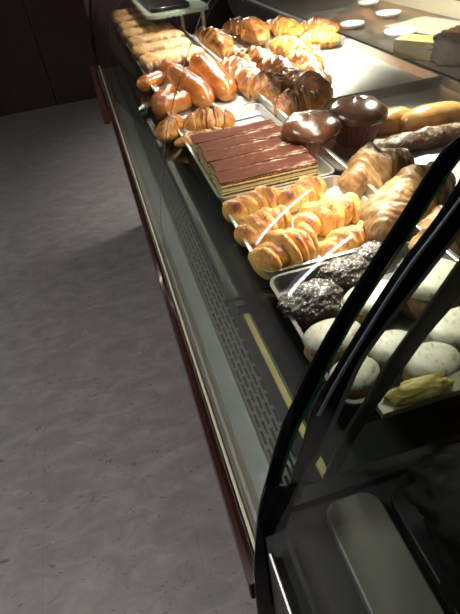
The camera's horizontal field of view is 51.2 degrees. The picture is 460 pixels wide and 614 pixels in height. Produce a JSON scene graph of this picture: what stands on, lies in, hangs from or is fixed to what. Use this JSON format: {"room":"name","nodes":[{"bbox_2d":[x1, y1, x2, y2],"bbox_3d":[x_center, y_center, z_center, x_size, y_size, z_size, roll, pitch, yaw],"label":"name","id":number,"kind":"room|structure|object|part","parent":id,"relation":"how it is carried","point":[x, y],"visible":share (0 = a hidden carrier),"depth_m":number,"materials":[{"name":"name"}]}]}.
{"room":"bakery shop","nodes":[
{"label":"bakery shop","id":0,"kind":"room"},
{"bbox_2d":[0,0,99,115],"bbox_3d":[-1.373,-3.299,4.184,4.900,2.750,0.100,-15,41,-8],"label":"wall","id":1,"kind":"structure","parent":0,"point":[47,55],"depth_m":4.65,"materials":[{"name":"brown wood"}]},
{"bbox_2d":[0,98,256,613],"bbox_3d":[-0.099,0.216,2.043,4.900,0.050,8.050,-15,41,-8],"label":"floor","id":2,"kind":"structure","parent":0,"point":[111,502],"depth_m":1.85,"materials":[{"name":"concrete"}]},
{"bbox_2d":[84,0,459,613],"bbox_3d":[0.048,-0.390,1.591,0.780,1.418,2.461,-15,41,-8],"label":"display case","id":3,"kind":"object","parent":2,"relation":"on","point":[254,389],"visible":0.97,"depth_m":0.67,"materials":[{"name":"black metal"}]},
{"bbox_3d":[-0.539,-1.392,2.192,0.274,0.522,0.021,-15,41,-8],"label":"frame","id":4,"kind":"part","parent":3,"relation":"part of","materials":[{"name":"black wood"}]},
{"bbox_3d":[-0.280,-0.821,1.477,0.251,0.513,1.896,-15,41,-8],"label":"glass","id":5,"kind":"part","parent":3,"relation":"part of","materials":[{"name":"clear glass"}]},
{"bbox_3d":[-0.308,-1.443,2.244,0.728,0.564,0.018,-15,41,-8],"label":"panel","id":6,"kind":"part","parent":3,"relation":"part of","materials":[{"name":"black laminate"}]},
{"bbox_2d":[120,7,204,73],"bbox_3d":[-0.300,-1.005,1.756,0.209,0.049,1.104,-15,41,-8],"label":"pastries","id":7,"kind":"object","parent":3,"relation":"on","point":[174,28],"depth_m":1.52,"materials":[{"name":"food"}]},
{"bbox_3d":[-0.418,-1.266,2.077,0.192,0.047,0.151,-17,41,-10],"label":"puff pastry strip","id":8,"kind":"part","parent":7,"relation":"part of","materials":[{"name":"brown food"}]},
{"bbox_3d":[-0.380,-1.168,1.957,0.192,0.047,0.158,-14,41,-7],"label":"puff pastry strip","id":9,"kind":"part","parent":7,"relation":"part of","materials":[{"name":"brown food"}]},
{"bbox_3d":[-0.331,-1.076,1.842,0.192,0.047,0.151,-17,41,-10],"label":"puff pastry strip","id":10,"kind":"part","parent":7,"relation":"part of","materials":[{"name":"brown food"}]},
{"bbox_3d":[-0.293,-0.978,1.721,0.192,0.047,0.158,-14,41,-7],"label":"puff pastry strip","id":11,"kind":"part","parent":7,"relation":"part of","materials":[{"name":"beige food"}]},
{"bbox_3d":[-0.246,-0.893,1.614,0.192,0.047,0.151,-17,41,-10],"label":"puff pastry strip","id":12,"kind":"part","parent":7,"relation":"part of","materials":[{"name":"beige food"}]},
{"bbox_3d":[-0.213,-0.805,1.506,0.192,0.047,0.158,-14,41,-7],"label":"puff pastry strip","id":13,"kind":"part","parent":7,"relation":"part of","materials":[{"name":"food"}]},
{"bbox_3d":[-0.169,-0.724,1.405,0.192,0.047,0.151,-17,41,-10],"label":"puff pastry strip","id":14,"kind":"part","parent":7,"relation":"part of","materials":[{"name":"beige food"}]},
{"bbox_2d":[138,0,189,12],"bbox_3d":[-0.282,-1.204,1.873,0.140,0.012,0.560,-15,41,-8],"label":"tray","id":15,"kind":"object","parent":3,"relation":"on","point":[154,6],"visible":1,"depth_m":1.69,"materials":[{"name":"black"}]},
{"bbox_2d":[129,0,208,18],"bbox_3d":[-0.265,-1.206,1.889,0.220,0.010,0.682,-15,41,-8],"label":"shelf","id":16,"kind":"object","parent":3,"relation":"attached to","point":[195,5],"depth_m":1.66,"materials":[{"name":"glass"}]},
{"bbox_2d":[155,114,184,142],"bbox_3d":[-0.125,-0.372,0.993,0.053,0.042,0.110,7,43,17],"label":"croissant","id":17,"kind":"object","parent":3,"relation":"on","point":[176,121],"visible":0.91,"depth_m":0.97,"materials":[{"name":"brown food"}]},
{"bbox_3d":[-0.066,-0.923,1.667,0.668,0.009,1.536,-15,41,-8],"label":"shelf panel","id":18,"kind":"part","parent":3,"relation":"part of","materials":[{"name":"clear glass"}]},
{"bbox_2d":[150,67,255,116],"bbox_3d":[-0.086,-0.541,1.203,0.198,0.019,0.390,-15,41,-8],"label":"tray","id":19,"kind":"object","parent":3,"relation":"on","point":[192,109],"visible":0.16,"depth_m":1.12,"materials":[{"name":"metal"}]},
{"bbox_2d":[137,71,164,91],"bbox_3d":[-0.212,-0.606,1.282,0.048,0.038,0.087,15,45,25],"label":"roll","id":20,"kind":"object","parent":19,"relation":"on","point":[156,78],"visible":0.98,"depth_m":1.26,"materials":[{"name":"brown food"}]},
{"bbox_2d":[151,83,176,102],"bbox_3d":[-0.159,-0.518,1.172,0.048,0.038,0.092,20,47,28],"label":"roll","id":21,"kind":"object","parent":19,"relation":"on","point":[169,88],"visible":0.48,"depth_m":1.15,"materials":[{"name":"orange food"}]},
{"bbox_2d":[159,62,183,77],"bbox_3d":[-0.165,-0.660,1.337,0.050,0.040,0.134,-27,44,-21],"label":"roll","id":22,"kind":"object","parent":19,"relation":"on","point":[163,66],"visible":0.3,"depth_m":1.32,"materials":[{"name":"brown food"}]},
{"bbox_2d":[152,91,191,118],"bbox_3d":[-0.134,-0.468,1.103,0.057,0.046,0.097,29,53,35],"label":"roll","id":23,"kind":"object","parent":19,"relation":"on","point":[162,104],"visible":0.91,"depth_m":1.08,"materials":[{"name":"orange food"}]},
{"bbox_2d":[166,65,214,108],"bbox_3d":[-0.105,-0.555,1.192,0.071,0.057,0.324,-17,41,-11],"label":"roll","id":24,"kind":"object","parent":19,"relation":"on","point":[201,93],"visible":0.88,"depth_m":1.11,"materials":[{"name":"orange food"}]},
{"bbox_2d":[189,52,236,101],"bbox_3d":[-0.045,-0.591,1.218,0.079,0.063,0.343,-17,41,-10],"label":"roll","id":25,"kind":"object","parent":19,"relation":"on","point":[224,87],"visible":0.8,"depth_m":1.14,"materials":[{"name":"brown food"}]},
{"bbox_2d":[212,96,259,119],"bbox_3d":[0.036,-0.458,1.093,0.130,0.001,0.140,-19,42,-13],"label":"paper sheet","id":26,"kind":"object","parent":19,"relation":"on","point":[238,100],"visible":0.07,"depth_m":1.11,"materials":[{"name":"white paper"}]},
{"bbox_3d":[-0.261,-0.434,1.437,0.026,0.010,2.398,-15,41,-8],"label":"panel","id":27,"kind":"part","parent":3,"relation":"part of","materials":[{"name":"metal"}]},
{"bbox_3d":[0.055,-0.091,0.572,0.251,0.513,0.522,-15,41,-8],"label":"glass","id":28,"kind":"part","parent":3,"relation":"part of","materials":[{"name":"clear glass"}]},
{"bbox_3d":[0.231,-0.275,0.864,0.668,0.009,0.604,-15,41,-8],"label":"shelf panel","id":29,"kind":"part","parent":3,"relation":"part of","materials":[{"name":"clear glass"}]},
{"bbox_2d":[130,92,306,485],"bbox_3d":[-0.238,-0.468,1.463,0.036,0.004,2.296,-15,41,-8],"label":"grille","id":30,"kind":"object","parent":3,"relation":"attached to","point":[262,412],"depth_m":0.82,"materials":[{"name":"silver metal"}]},
{"bbox_2d":[177,103,334,201],"bbox_3d":[0.025,-0.302,0.906,0.198,0.019,0.395,-15,41,-8],"label":"tray","id":31,"kind":"object","parent":3,"relation":"on","point":[324,169],"visible":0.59,"depth_m":0.96,"materials":[{"name":"metal"}]},
{"bbox_2d":[174,126,226,147],"bbox_3d":[-0.048,-0.337,0.946,0.131,0.033,0.041,-12,41,-5],"label":"croissant","id":32,"kind":"object","parent":31,"relation":"on","point":[180,142],"visible":0.44,"depth_m":0.93,"materials":[{"name":"orange food"}]},
{"bbox_2d":[183,105,235,131],"bbox_3d":[-0.042,-0.385,0.985,0.109,0.055,0.069,-1,41,8],"label":"croissant","id":33,"kind":"object","parent":31,"relation":"on","point":[201,119],"visible":0.82,"depth_m":0.97,"materials":[{"name":"brown food"}]},
{"bbox_2d":[191,119,277,161],"bbox_3d":[0.010,-0.313,0.905,0.160,0.039,0.042,-15,41,-8],"label":"slice","id":34,"kind":"object","parent":31,"relation":"on","point":[196,139],"visible":0.44,"depth_m":0.89,"materials":[{"name":"beige food"}]},
{"bbox_2d":[198,126,280,168],"bbox_3d":[0.025,-0.287,0.872,0.160,0.039,0.042,-15,41,-9],"label":"slice","id":35,"kind":"object","parent":31,"relation":"on","point":[272,132],"visible":0.32,"depth_m":0.86,"materials":[{"name":"beige food"}]},
{"bbox_2d":[201,136,293,181],"bbox_3d":[0.034,-0.260,0.839,0.160,0.039,0.042,-15,41,-8],"label":"slice","id":36,"kind":"object","parent":31,"relation":"on","point":[246,148],"visible":0.45,"depth_m":0.82,"materials":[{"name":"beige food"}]},
{"bbox_2d":[210,143,308,189],"bbox_3d":[0.050,-0.234,0.806,0.160,0.039,0.042,-15,41,-9],"label":"slice","id":37,"kind":"object","parent":31,"relation":"on","point":[291,149],"visible":0.45,"depth_m":0.79,"materials":[{"name":"beige food"}]},
{"bbox_2d":[214,153,317,203],"bbox_3d":[0.059,-0.206,0.772,0.160,0.039,0.042,-15,41,-8],"label":"slice","id":38,"kind":"object","parent":31,"relation":"on","point":[231,182],"visible":0.83,"depth_m":0.76,"materials":[{"name":"beige food"}]},
{"bbox_2d":[192,17,344,59],"bbox_3d":[0.099,-0.860,1.546,0.400,0.019,0.415,-15,41,-8],"label":"tray","id":39,"kind":"object","parent":3,"relation":"on","point":[238,44],"visible":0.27,"depth_m":1.56,"materials":[{"name":"metal"}]},
{"bbox_2d":[195,26,234,59],"bbox_3d":[-0.041,-0.826,1.490,0.085,0.068,0.372,-15,41,-8],"label":"croissant","id":40,"kind":"object","parent":39,"relation":"on","point":[218,42],"visible":0.83,"depth_m":1.43,"materials":[{"name":"brown food"}]},
{"bbox_2d":[222,16,269,45],"bbox_3d":[0.067,-0.898,1.554,0.090,0.072,0.281,-20,42,-14],"label":"croissant","id":41,"kind":"object","parent":39,"relation":"on","point":[252,30],"visible":0.99,"depth_m":1.51,"materials":[{"name":"brown food"}]},
{"bbox_2d":[266,15,303,37],"bbox_3d":[0.181,-0.900,1.543,0.080,0.064,0.212,-23,43,-18],"label":"croissant","id":42,"kind":"object","parent":39,"relation":"on","point":[282,25],"visible":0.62,"depth_m":1.51,"materials":[{"name":"food"}]},
{"bbox_2d":[299,27,339,48],"bbox_3d":[0.261,-0.786,1.403,0.123,0.056,0.070,7,43,17],"label":"croissant","id":43,"kind":"object","parent":39,"relation":"on","point":[325,38],"visible":0.84,"depth_m":1.38,"materials":[{"name":"yellow food"}]},
{"bbox_2d":[301,16,339,32],"bbox_3d":[0.287,-0.889,1.519,0.070,0.056,0.158,-36,48,-29],"label":"croissant","id":44,"kind":"object","parent":39,"relation":"on","point":[314,22],"visible":0.48,"depth_m":1.50,"materials":[{"name":"orange food"}]},
{"bbox_2d":[223,175,367,274],"bbox_3d":[0.109,-0.119,0.679,0.198,0.019,0.204,-15,41,-8],"label":"tray","id":45,"kind":"object","parent":3,"relation":"on","point":[331,181],"visible":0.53,"depth_m":0.66,"materials":[{"name":"metal"}]},
{"bbox_2d":[222,186,278,222],"bbox_3d":[0.036,-0.157,0.717,0.098,0.040,0.051,-22,42,-16],"label":"pastry","id":46,"kind":"object","parent":45,"relation":"on","point":[260,197],"visible":0.68,"depth_m":0.70,"materials":[{"name":"orange food"}]},
{"bbox_2d":[234,205,291,246],"bbox_3d":[0.045,-0.117,0.669,0.092,0.042,0.052,-24,43,-19],"label":"pastry","id":47,"kind":"object","parent":45,"relation":"on","point":[252,227],"visible":0.78,"depth_m":0.66,"materials":[{"name":"orange food"}]},
{"bbox_2d":[248,222,318,279],"bbox_3d":[0.070,-0.075,0.607,0.091,0.053,0.066,-28,44,-22],"label":"pastry","id":48,"kind":"object","parent":45,"relation":"on","point":[278,249],"visible":0.93,"depth_m":0.59,"materials":[{"name":"orange food"}]},
{"bbox_2d":[275,175,326,212],"bbox_3d":[0.109,-0.174,0.724,0.088,0.042,0.053,-26,44,-21],"label":"pastry","id":49,"kind":"object","parent":45,"relation":"on","point":[311,188],"visible":0.83,"depth_m":0.71,"materials":[{"name":"orange food"}]},
{"bbox_2d":[293,192,361,236],"bbox_3d":[0.135,-0.132,0.668,0.106,0.047,0.058,-20,42,-14],"label":"pastry","id":50,"kind":"object","parent":45,"relation":"on","point":[332,212],"visible":0.8,"depth_m":0.65,"materials":[{"name":"orange food"}]},
{"bbox_2d":[319,221,367,257],"bbox_3d":[0.152,-0.089,0.625,0.084,0.033,0.041,-28,44,-22],"label":"pastry","id":51,"kind":"object","parent":45,"relation":"on","point":[343,239],"visible":0.72,"depth_m":0.61,"materials":[{"name":"orange food"}]},
{"bbox_2d":[281,109,342,156],"bbox_3d":[0.141,-0.304,0.842,0.106,0.078,0.108,-15,41,-8],"label":"muffin","id":52,"kind":"object","parent":3,"relation":"on","point":[312,128],"visible":0.85,"depth_m":0.81,"materials":[{"name":"chocolate cake"},{"name":"chocolate glaze"},{"name":"paper"}]},
{"bbox_2d":[290,137,335,156],"bbox_3d":[0.144,-0.292,0.852,0.096,0.047,0.096,-15,41,-8],"label":"paper cup","id":53,"kind":"object","parent":52,"relation":"on","point":[312,144],"depth_m":0.81,"materials":[{"name":"red paper"}]},
{"bbox_3d":[0.354,-0.030,0.558,0.649,0.009,0.212,-15,41,-8],"label":"shelf panel","id":54,"kind":"part","parent":3,"relation":"part of","materials":[{"name":"clear glass"}]},
{"bbox_3d":[-0.030,-0.667,1.328,0.007,0.037,2.338,-15,41,-8],"label":"divider rail","id":55,"kind":"part","parent":3,"relation":"part of","materials":[{"name":"metal"}]},
{"bbox_3d":[0.374,-0.763,1.409,0.021,0.021,2.430,-15,41,-8],"label":"sill","id":56,"kind":"part","parent":3,"relation":"part of","materials":[{"name":"metal"}]},
{"bbox_2d":[272,38,439,99],"bbox_3d":[0.221,-0.594,1.216,0.400,0.019,0.457,-15,41,-8],"label":"tray","id":57,"kind":"object","parent":3,"relation":"on","point":[355,67],"visible":0.38,"depth_m":1.20,"materials":[{"name":"metal"}]},
{"bbox_2d":[220,55,253,69],"bbox_3d":[0.022,-0.608,1.228,0.079,0.063,0.160,-22,42,-16],"label":"croissant","id":58,"kind":"object","parent":57,"relation":"on","point":[232,61],"visible":0.27,"depth_m":1.21,"materials":[{"name":"brown food"}]},
{"bbox_2d":[223,49,255,66],"bbox_3d":[0.032,-0.664,1.300,0.066,0.053,0.222,-18,41,-12],"label":"croissant","id":59,"kind":"object","parent":57,"relation":"on","point":[229,53],"visible":0.31,"depth_m":1.28,"materials":[{"name":"brown food"}]},
{"bbox_2d":[225,64,260,96],"bbox_3d":[0.045,-0.549,1.159,0.074,0.059,0.199,-18,41,-12],"label":"croissant","id":60,"kind":"object","parent":57,"relation":"on","point":[238,74],"visible":0.45,"depth_m":1.15,"materials":[{"name":"brown food"}]},
{"bbox_2d":[240,45,273,67],"bbox_3d":[0.076,-0.658,1.277,0.080,0.064,0.182,-21,42,-15],"label":"croissant","id":61,"kind":"object","parent":57,"relation":"on","point":[256,53],"visible":0.38,"depth_m":1.24,"materials":[{"name":"brown food"}]},
{"bbox_2d":[238,69,292,101],"bbox_3d":[0.089,-0.492,1.076,0.089,0.071,0.156,-30,45,-24],"label":"croissant","id":62,"kind":"object","parent":57,"relation":"on","point":[264,82],"visible":0.64,"depth_m":1.05,"materials":[{"name":"brown food"}]},
{"bbox_2d":[257,54,301,73],"bbox_3d":[0.125,-0.586,1.184,0.081,0.065,0.197,-19,42,-13],"label":"croissant","id":63,"kind":"object","parent":57,"relation":"on","point":[276,63],"visible":0.52,"depth_m":1.16,"materials":[{"name":"brown food"}]},
{"bbox_2d":[266,92,299,111],"bbox_3d":[0.121,-0.437,1.025,0.060,0.048,0.141,-24,43,-18],"label":"croissant","id":64,"kind":"object","parent":57,"relation":"on","point":[273,99],"visible":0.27,"depth_m":1.02,"materials":[{"name":"brown food"}]},
{"bbox_2d":[269,34,312,57],"bbox_3d":[0.170,-0.731,1.349,0.081,0.062,0.192,-24,43,-18],"label":"croissant","id":65,"kind":"object","parent":57,"relation":"on","point":[281,44],"visible":0.65,"depth_m":1.33,"materials":[{"name":"orange food"}]},
{"bbox_2d":[273,86,323,116],"bbox_3d":[0.137,-0.421,0.990,0.104,0.065,0.082,-10,40,-3],"label":"croissant","id":66,"kind":"object","parent":57,"relation":"on","point":[290,101],"visible":0.66,"depth_m":0.96,"materials":[{"name":"brown food"}]},
{"bbox_2d":[284,47,324,69],"bbox_3d":[0.199,-0.631,1.233,0.069,0.055,0.235,-14,41,-7],"label":"croissant","id":67,"kind":"object","parent":57,"relation":"on","point":[293,55],"visible":0.47,"depth_m":1.22,"materials":[{"name":"food"}]},
{"bbox_2d":[281,69,330,107],"bbox_3d":[0.172,-0.489,1.065,0.080,0.063,0.204,-19,42,-13],"label":"croissant","id":68,"kind":"object","parent":57,"relation":"on","point":[312,80],"visible":0.49,"depth_m":1.03,"materials":[{"name":"brown food"}]},
{"bbox_2d":[294,58,332,84],"bbox_3d":[0.200,-0.576,1.177,0.058,0.044,0.250,-12,41,-5],"label":"croissant","id":69,"kind":"object","parent":57,"relation":"on","point":[306,66],"visible":0.33,"depth_m":1.15,"materials":[{"name":"orange food"}]},
{"bbox_3d":[0.128,0.123,0.410,0.259,0.649,0.003,-15,41,-8],"label":"frame","id":70,"kind":"part","parent":3,"relation":"part of","materials":[{"name":"black metal"}]},
{"bbox_2d":[270,241,459,405],"bbox_3d":[0.167,0.009,0.521,0.198,0.019,0.207,-15,41,-8],"label":"tray","id":71,"kind":"object","parent":3,"relation":"on","point":[280,284],"visible":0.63,"depth_m":0.57,"materials":[{"name":"metal"}]},
{"bbox_2d":[277,278,343,324],"bbox_3d":[0.090,-0.009,0.539,0.081,0.036,0.060,-20,42,-14],"label":"pastry","id":72,"kind":"object","parent":71,"relation":"on","point":[310,301],"visible":1,"depth_m":0.52,"materials":[{"name":"brown food"}]},
{"bbox_2d":[303,318,359,364],"bbox_3d":[0.105,0.035,0.490,0.064,0.030,0.046,-16,41,-10],"label":"pastry","id":73,"kind":"object","parent":71,"relation":"on","point":[313,337],"visible":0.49,"depth_m":0.48,"materials":[{"name":"white food"}]},
{"bbox_2d":[316,255,369,288],"bbox_3d":[0.137,-0.043,0.576,0.077,0.030,0.051,-19,42,-13],"label":"pastry","id":74,"kind":"object","parent":71,"relation":"on","point":[345,272],"visible":0.76,"depth_m":0.56,"materials":[{"name":"brown food"}]},
{"bbox_2d":[329,357,379,399],"bbox_3d":[0.117,0.067,0.454,0.050,0.025,0.039,-20,42,-14],"label":"pastry","id":75,"kind":"object","parent":71,"relation":"on","point":[369,371],"visible":0.48,"depth_m":0.44,"materials":[{"name":"white food"}]},
{"bbox_2d":[342,280,398,324],"bbox_3d":[0.156,-0.003,0.524,0.072,0.032,0.050,-19,42,-13],"label":"pastry","id":76,"kind":"object","parent":71,"relation":"on","point":[382,283],"visible":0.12,"depth_m":0.51,"materials":[{"name":"white food"}]},
{"bbox_2d":[352,240,399,261],"bbox_3d":[0.181,-0.067,0.600,0.071,0.026,0.043,-21,42,-15],"label":"pastry","id":77,"kind":"object","parent":71,"relation":"on","point":[368,249],"visible":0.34,"depth_m":0.59,"materials":[{"name":"black food"}]},
{"bbox_2d":[368,330,406,371],"bbox_3d":[0.159,0.044,0.473,0.051,0.027,0.041,-22,42,-16],"label":"pastry","id":78,"kind":"object","parent":71,"relation":"on","point":[388,342],"visible":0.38,"depth_m":0.46,"materials":[{"name":"white food"}]},
{"bbox_2d":[400,258,459,319],"bbox_3d":[0.219,-0.020,0.526,0.078,0.043,0.066,-23,43,-17],"label":"pastry","id":79,"kind":"object","parent":71,"relation":"on","point":[419,300],"visible":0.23,"depth_m":0.51,"materials":[{"name":"white food"}]},
{"bbox_2d":[402,342,459,380],"bbox_3d":[0.189,0.056,0.453,0.056,0.029,0.044,-19,42,-13],"label":"pastry","id":80,"kind":"object","parent":71,"relation":"on","point":[430,358],"visible":0.66,"depth_m":0.44,"materials":[{"name":"white food"}]},
{"bbox_2d":[426,307,459,352],"bbox_3d":[0.229,0.025,0.481,0.075,0.031,0.047,-22,42,-16],"label":"pastry","id":81,"kind":"object","parent":71,"relation":"on","point":[447,330],"visible":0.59,"depth_m":0.47,"materials":[{"name":"white food"}]},
{"bbox_3d":[0.378,0.163,0.542,0.707,0.200,0.015,-15,41,-8],"label":"panel","id":82,"kind":"part","parent":3,"relation":"part of","materials":[{"name":"glass"}]},
{"bbox_2d":[322,77,459,256],"bbox_3d":[0.388,-0.231,0.765,0.400,0.019,0.738,-15,41,-8],"label":"tray","id":83,"kind":"object","parent":3,"relation":"on","point":[411,95],"visible":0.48,"depth_m":1.02,"materials":[{"name":"metal"}]},
{"bbox_2d":[328,95,388,147],"bbox_3d":[0.228,-0.340,0.870,0.108,0.079,0.110,-15,41,-8],"label":"muffin","id":84,"kind":"object","parent":83,"relation":"on","point":[361,117],"visible":0.85,"depth_m":0.83,"materials":[{"name":"chocolate cake"},{"name":"chocolate glaze"},{"name":"paper"}]},
{"bbox_2d":[336,123,380,147],"bbox_3d":[0.230,-0.328,0.880,0.097,0.048,0.097,-15,41,-8],"label":"paper cup","id":85,"kind":"object","parent":84,"relation":"on","point":[353,135],"depth_m":0.85,"materials":[{"name":"red paper"}]},
{"bbox_2d":[338,142,415,196],"bbox_3d":[0.220,-0.207,0.721,0.126,0.074,0.093,-22,42,-16],"label":"croissant","id":86,"kind":"object","parent":83,"relation":"on","point":[375,165],"visible":0.65,"depth_m":0.69,"materials":[{"name":"brown food"}]},
{"bbox_2d":[377,106,410,134],"bbox_3d":[0.305,-0.354,0.905,0.090,0.040,0.050,-17,41,-10],"label":"bun","id":87,"kind":"object","parent":83,"relation":"on","point":[391,124],"visible":0.46,"depth_m":0.89,"materials":[{"name":"food"}]},
{"bbox_2d":[359,161,455,240],"bbox_3d":[0.240,-0.149,0.649,0.094,0.075,0.198,29,53,35],"label":"croissant","id":88,"kind":"object","parent":83,"relation":"on","point":[382,209],"visible":0.52,"depth_m":0.61,"materials":[{"name":"brown food"}]},
{"bbox_2d":[376,122,459,150],"bbox_3d":[0.333,-0.293,0.834,0.189,0.034,0.042,-16,41,-9],"label":"pastry","id":89,"kind":"object","parent":83,"relation":"on","point":[427,137],"visible":0.74,"depth_m":0.82,"materials":[{"name":"brown food"}]},
{"bbox_2d":[400,101,459,131],"bbox_3d":[0.378,-0.355,0.891,0.134,0.045,0.056,-13,41,-6],"label":"bun","id":90,"kind":"object","parent":83,"relation":"on","point":[443,112],"visible":0.84,"depth_m":0.87,"materials":[{"name":"food"}]},
{"bbox_2d":[408,205,459,254],"bbox_3d":[0.271,-0.098,0.600,0.122,0.056,0.070,-29,45,-23],"label":"croissant","id":91,"kind":"object","parent":83,"relation":"on","point":[424,224],"visible":0.29,"depth_m":0.58,"materials":[{"name":"brown food"}]},
{"bbox_3d":[0.149,0.009,0.346,0.171,0.398,0.004,-15,41,-8],"label":"post","id":92,"kind":"part","parent":3,"relation":"part of","materials":[{"name":"grey metal"}]},
{"bbox_2d":[384,371,454,404],"bbox_3d":[0.164,0.070,0.415,0.066,0.016,0.022,-15,41,-8],"label":"pastry","id":93,"kind":"object","parent":3,"relation":"on","point":[412,390],"visible":1,"depth_m":0.41,"materials":[{"name":"yellow food"}]},
{"bbox_2d":[255,0,459,81],"bbox_3d":[1.100,-1.440,2.856,0.720,1.150,5.000,-15,41,-8],"label":"shelf","id":94,"kind":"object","parent":2,"relation":"on","point":[371,33],"depth_m":3.08,"materials":[{"name":"black laminate"}]},
{"bbox_2d":[340,20,364,28],"bbox_3d":[0.745,-1.719,2.928,0.144,0.030,0.144,-15,41,-8],"label":"dish","id":95,"kind":"object","parent":94,"relation":"on","point":[349,24],"visible":1,"depth_m":2.92,"materials":[{"name":"white ceramic"}]},
{"bbox_2d":[358,0,378,6],"bbox_3d":[0.972,-2.135,3.377,0.144,0.030,0.144,-15,41,-8],"label":"dish","id":96,"kind":"object","parent":94,"relation":"on","point":[364,3],"visible":1,"depth_m":3.35,"materials":[{"name":"white ceramic"}]},
{"bbox_2d":[376,9,400,17],"bbox_3d":[1.006,-1.861,3.052,0.156,0.030,0.156,-15,41,-8],"label":"dish","id":97,"kind":"object","parent":94,"relation":"on","point":[386,13],"visible":1,"depth_m":3.05,"materials":[{"name":"white ceramic"}]},
{"bbox_2d":[384,26,417,37],"bbox_3d":[0.946,-1.522,2.666,0.180,0.030,0.180,-15,41,-8],"label":"dish","id":98,"kind":"object","parent":94,"relation":"on","point":[395,32],"visible":0.81,"depth_m":2.69,"materials":[{"name":"white ceramic"}]},
{"bbox_2d":[392,33,434,60],"bbox_3d":[0.912,-1.262,2.329,0.120,0.080,0.200,-36,48,-29],"label":"cheese","id":99,"kind":"object","parent":94,"relation":"on","point":[407,46],"visible":0.66,"depth_m":2.30,"materials":[{"name":"yellow food"}]},
{"bbox_2d":[384,16,459,35],"bbox_3d":[1.166,-1.623,2.770,0.320,0.002,0.440,-23,43,-17],"label":"paper sheet","id":100,"kind":"object","parent":94,"relation":"on","point":[427,25],"visible":0.73,"depth_m":2.80,"materials":[{"name":"beige paper"}]},
{"bbox_2d":[428,25,459,67],"bbox_3d":[1.101,-1.216,2.203,0.344,0.135,0.290,-15,41,-8],"label":"bread","id":101,"kind":"object","parent":94,"relation":"on","point":[445,50],"visible":0.98,"depth_m":2.17,"materials":[{"name":"brown food"}]},
{"bbox_2d":[266,180,459,613],"bbox_3d":[0.555,0.680,0.261,0.753,1.418,1.125,-15,41,-8],"label":"display case","id":102,"kind":"object","parent":2,"relation":"on","point":[350,553],"visible":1,"depth_m":0.37,"materials":[{"name":"black metal"}]},
{"bbox_3d":[0.175,0.509,-0.003,0.004,0.010,1.034,-15,41,-8],"label":"rail","id":103,"kind":"part","parent":102,"relation":"part of","materials":[{"name":"grey metal"}]},
{"bbox_3d":[0.207,0.395,0.146,0.051,0.010,0.747,-15,41,-8],"label":"deck plate","id":104,"kind":"part","parent":102,"relation":"part of","materials":[{"name":"grey metal"}]},
{"bbox_3d":[0.094,-0.001,0.279,0.092,0.168,0.001,-15,41,-8],"label":"frame trim","id":105,"kind":"part","parent":102,"relation":"part of","materials":[{"name":"black metal"}]},
{"bbox_2d":[391,482,458,613],"bbox_3d":[0.415,0.294,0.232,0.410,0.010,0.602,-15,41,-8],"label":"tray","id":106,"kind":"object","parent":102,"relation":"on","point":[407,514],"visible":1,"depth_m":0.39,"materials":[{"name":"black"}]},
{"bbox_2d":[403,442,459,613],"bbox_3d":[0.281,0.147,0.348,0.278,0.088,0.184,-15,41,-8],"label":"plastic bag","id":107,"kind":"object","parent":106,"relation":"on","point":[433,488],"visible":1,"depth_m":0.35,"materials":[{"name":"black plastic"}]}
]}

